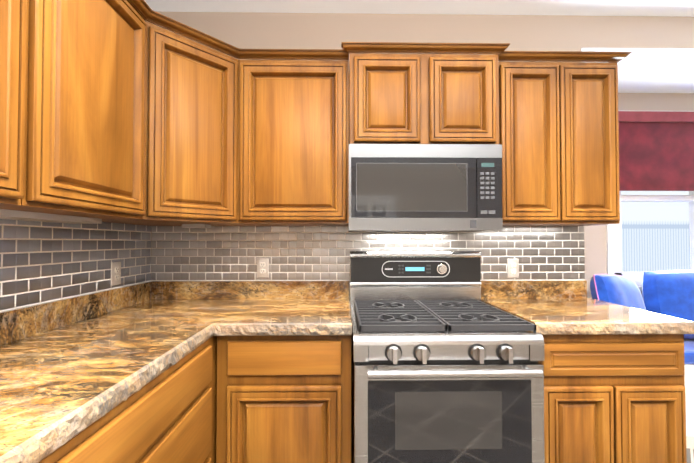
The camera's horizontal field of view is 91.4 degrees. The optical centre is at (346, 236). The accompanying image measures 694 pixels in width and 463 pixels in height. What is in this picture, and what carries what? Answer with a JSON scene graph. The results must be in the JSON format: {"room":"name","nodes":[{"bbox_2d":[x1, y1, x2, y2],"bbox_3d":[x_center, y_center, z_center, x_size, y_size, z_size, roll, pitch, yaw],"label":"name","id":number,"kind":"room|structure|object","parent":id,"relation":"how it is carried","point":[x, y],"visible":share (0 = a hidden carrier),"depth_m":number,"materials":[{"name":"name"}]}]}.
{"room":"kitchen","nodes":[
{"label":"kitchen","id":0,"kind":"room"},
{"bbox_2d":[144,0,693,16],"bbox_3d":[1.610,-1.454,-0.346,6.500,0.100,5.120,0,-1,-1],"label":"ceiling","id":1,"kind":"structure","parent":0,"point":[684,8],"depth_m":2.01,"materials":[{"name":"white paint"}]},
{"bbox_2d":[151,11,693,302],"bbox_3d":[1.824,-0.038,2.135,6.000,2.650,0.120,0,-1,-1],"label":"wall","id":2,"kind":"structure","parent":0,"point":[253,30],"depth_m":2.08,"materials":[{"name":"beige paint"}]},
{"bbox_2d":[102,21,249,225],"bbox_3d":[-0.864,-0.491,1.737,0.610,0.846,0.610,0,-1,-1],"label":"upper cabinet","id":3,"kind":"object","parent":2,"relation":"attached to","point":[192,125],"visible":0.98,"depth_m":1.56,"materials":[{"name":"brown wood"}]},
{"bbox_2d":[182,224,210,227],"bbox_3d":[-0.812,-0.055,1.832,0.120,0.018,0.090,0,-1,-1],"label":"under-cabinet light","id":4,"kind":"object","parent":3,"relation":"attached to","point":[196,226],"visible":0.86,"depth_m":1.79,"materials":[{"name":"grey"}]},
{"bbox_2d":[127,0,348,59],"bbox_3d":[-0.416,-0.945,0.930,0.875,0.032,1.645,0,-1,-1],"label":"crown molding","id":5,"kind":"structure","parent":3,"relation":"attached to","point":[144,10],"depth_m":1.69,"materials":[{"name":"brown wood"}]},
{"bbox_2d":[238,60,348,225],"bbox_3d":[-0.277,-0.488,1.885,0.567,0.846,0.332,0,-1,-1],"label":"upper cabinet","id":6,"kind":"object","parent":2,"relation":"attached to","point":[293,153],"visible":1,"depth_m":1.73,"materials":[{"name":"brown wood"}]},
{"bbox_2d":[151,226,584,300],"bbox_3d":[0.139,0.146,2.044,2.613,0.478,0.006,0,-1,-1],"label":"wall tile","id":7,"kind":"structure","parent":2,"relation":"attached to","point":[291,253],"depth_m":2.04,"materials":[{"name":"tile"}]},
{"bbox_2d":[257,258,268,277],"bbox_3d":[-0.505,0.189,2.027,0.070,0.115,0.009,0,-1,-1],"label":"electrical outlet","id":8,"kind":"object","parent":7,"relation":"attached to","point":[262,267],"visible":1,"depth_m":2.02,"materials":[{"name":"beige plastic"}]},
{"bbox_2d":[507,259,518,277],"bbox_3d":[1.005,0.193,2.049,0.070,0.115,0.009,0,-1,-1],"label":"electrical outlet","id":9,"kind":"object","parent":7,"relation":"attached to","point":[512,268],"visible":1,"depth_m":2.05,"materials":[{"name":"white plastic"}]},
{"bbox_2d":[349,53,498,143],"bbox_3d":[0.389,-0.692,1.875,0.757,0.464,0.377,0,-1,-1],"label":"upper cabinet","id":10,"kind":"object","parent":2,"relation":"attached to","point":[423,98],"visible":0.98,"depth_m":1.70,"materials":[{"name":"brown wood"}]},
{"bbox_2d":[348,144,502,231],"bbox_3d":[0.388,-0.242,1.865,0.765,0.428,0.370,0,-1,-1],"label":"microwave","id":11,"kind":"object","parent":10,"relation":"attached to","point":[425,187],"visible":0.98,"depth_m":1.68,"materials":[{"name":"grey metal"}]},
{"bbox_2d":[341,42,631,62],"bbox_3d":[0.714,-0.935,1.877,1.489,0.044,0.390,0,-1,-1],"label":"crown molding","id":12,"kind":"structure","parent":10,"relation":"attached to","point":[424,48],"depth_m":1.71,"materials":[{"name":"brown wood"}]},
{"bbox_2d":[498,62,619,225],"bbox_3d":[1.093,-0.488,1.904,0.648,0.846,0.332,0,-1,-1],"label":"upper cabinet","id":13,"kind":"object","parent":2,"relation":"attached to","point":[559,131],"visible":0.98,"depth_m":1.75,"materials":[{"name":"brown wood"}]},
{"bbox_2d":[584,93,693,297],"bbox_3d":[2.815,0.073,2.777,4.000,2.450,0.140,0,-1,-1],"label":"wall","id":14,"kind":"structure","parent":0,"point":[595,246],"depth_m":2.72,"materials":[{"name":"beige paint"}]},
{"bbox_2d":[606,111,693,290],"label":"window","id":15,"kind":"structure","parent":14,"relation":"in","point":[614,246],"depth_m":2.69,"materials":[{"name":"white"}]},
{"bbox_2d":[618,111,693,190],"bbox_3d":[2.867,-0.669,2.674,1.580,0.620,0.042,0,-1,-1],"label":"window shade","id":16,"kind":"object","parent":15,"relation":"attached to","point":[656,150],"visible":0.9,"depth_m":2.67,"materials":[{"name":"red fabric"}]},
{"bbox_2d":[617,59,693,92],"bbox_3d":[2.820,-1.196,3.168,3.980,0.100,1.880,0,-1,-1],"label":"ceiling","id":17,"kind":"structure","parent":0,"point":[655,75],"depth_m":2.45,"materials":[{"name":"white paint"}]},
{"bbox_2d":[686,448,693,462],"bbox_3d":[1.611,1.295,-0.451,6.500,0.100,5.000,0,-1,-1],"label":"floor","id":18,"kind":"structure","parent":0,"point":[690,454],"depth_m":1.99,"materials":[{"name":"tile"}]},
{"bbox_2d":[39,336,216,462],"bbox_3d":[-0.840,0.837,0.893,0.627,0.860,0.928,0,-1,-1],"label":"base cabinet","id":19,"kind":"object","parent":18,"relation":"on","point":[169,415],"visible":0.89,"depth_m":0.95,"materials":[{"name":"brown wood"}]},
{"bbox_2d":[0,281,247,462],"bbox_3d":[-0.829,0.318,0.426,0.630,0.158,3.192,0,-1,-1],"label":"countertop","id":20,"kind":"structure","parent":19,"relation":"on","point":[71,367],"depth_m":1.06,"materials":[{"name":"stone"}]},
{"bbox_2d":[220,281,351,335],"bbox_3d":[-0.258,0.339,1.710,0.548,0.158,0.642,0,-1,-1],"label":"countertop","id":21,"kind":"structure","parent":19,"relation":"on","point":[258,308],"depth_m":1.69,"materials":[{"name":"stone"}]},
{"bbox_2d":[216,336,350,462],"bbox_3d":[-0.270,0.850,1.715,0.567,0.860,0.627,0,-1,-1],"label":"base cabinet","id":22,"kind":"object","parent":18,"relation":"on","point":[283,399],"visible":0.94,"depth_m":1.42,"materials":[{"name":"brown wood"}]},
{"bbox_2d":[350,251,544,462],"bbox_3d":[0.401,0.679,1.640,0.758,1.200,0.761,0,-1,-1],"label":"range","id":23,"kind":"object","parent":18,"relation":"on","point":[447,366],"visible":1,"depth_m":1.34,"materials":[{"name":"grey metal"}]},
{"bbox_2d":[538,334,686,462],"bbox_3d":[1.117,0.851,1.735,0.664,0.860,0.627,0,-1,-1],"label":"base cabinet","id":24,"kind":"object","parent":18,"relation":"on","point":[621,398],"visible":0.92,"depth_m":1.43,"materials":[{"name":"brown wood"}]},
{"bbox_2d":[481,280,693,334],"bbox_3d":[1.130,0.340,1.734,0.693,0.158,0.633,0,-1,-1],"label":"countertop","id":25,"kind":"structure","parent":24,"relation":"on","point":[557,307],"depth_m":1.64,"materials":[{"name":"stone"}]},
{"bbox_2d":[686,436,693,447],"bbox_3d":[3.120,1.353,3.071,3.380,0.100,2.000,0,-1,-1],"label":"floor","id":26,"kind":"structure","parent":0,"point":[689,441],"depth_m":2.12,"materials":[{"name":"white"}]},
{"bbox_2d":[685,364,693,435],"bbox_3d":[3.082,1.067,2.440,3.275,0.450,0.480,0,-1,-1],"label":"bench","id":27,"kind":"object","parent":26,"relation":"on","point":[689,380],"depth_m":2.19,"materials":[{"name":"white"}]},
{"bbox_2d":[684,338,693,363],"bbox_3d":[3.040,0.799,2.441,3.160,0.084,0.455,0,-1,-1],"label":"seat cushion","id":28,"kind":"object","parent":27,"relation":"on","point":[688,351],"depth_m":2.22,"materials":[{"name":"blue fabric"}]},
{"bbox_2d":[590,274,645,310],"bbox_3d":[1.920,0.496,2.387,0.414,0.463,0.324,0,-1,-1],"label":"throw pillow","id":29,"kind":"object","parent":28,"relation":"on","point":[617,289],"visible":0.58,"depth_m":2.34,"materials":[{"name":"blue fabric"}]},
{"bbox_2d":[642,270,693,338],"bbox_3d":[2.679,0.493,2.489,1.000,0.492,0.242,0,-1,-1],"label":"cushion","id":30,"kind":"object","parent":28,"relation":"on","point":[669,293],"visible":0.67,"depth_m":2.42,"materials":[{"name":"blue fabric"}]},
{"bbox_3d":[-1.200,-0.080,-0.408,0.120,2.650,5.120,0,-1,-1],"label":"wall","id":31,"kind":"structure","parent":0,"visible":0},
{"bbox_2d":[0,0,26,204],"bbox_3d":[-0.984,-0.511,0.491,0.332,0.846,0.798,0,-1,-1],"label":"upper cabinet","id":32,"kind":"object","parent":31,"relation":"attached to","point":[12,64],"visible":0.96,"depth_m":0.84,"materials":[{"name":"brown wood"}]},
{"bbox_2d":[0,0,146,218],"bbox_3d":[-0.993,-0.500,1.161,0.332,0.846,0.538,0,-1,-1],"label":"upper cabinet","id":33,"kind":"object","parent":31,"relation":"attached to","point":[85,109],"visible":0.96,"depth_m":1.09,"materials":[{"name":"brown wood"}]},
{"bbox_2d":[0,209,101,223],"bbox_3d":[-1.052,-0.065,1.154,0.120,0.020,0.440,0,-1,-1],"label":"under-cabinet light","id":34,"kind":"object","parent":33,"relation":"attached to","point":[26,216],"visible":0.89,"depth_m":1.13,"materials":[{"name":"grey"}]},
{"bbox_2d":[0,219,151,311],"bbox_3d":[-1.149,0.120,0.426,0.006,0.478,3.193,0,-1,-1],"label":"wall tile","id":35,"kind":"structure","parent":31,"relation":"attached to","point":[42,262],"depth_m":1.39,"materials":[{"name":"tile"}]},
{"bbox_2d":[111,262,120,285],"bbox_3d":[-1.159,0.187,1.703,0.009,0.115,0.070,0,-1,-1],"label":"outlet","id":36,"kind":"object","parent":35,"relation":"attached to","point":[115,273],"visible":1,"depth_m":1.69,"materials":[{"name":"beige plastic"}]}
]}

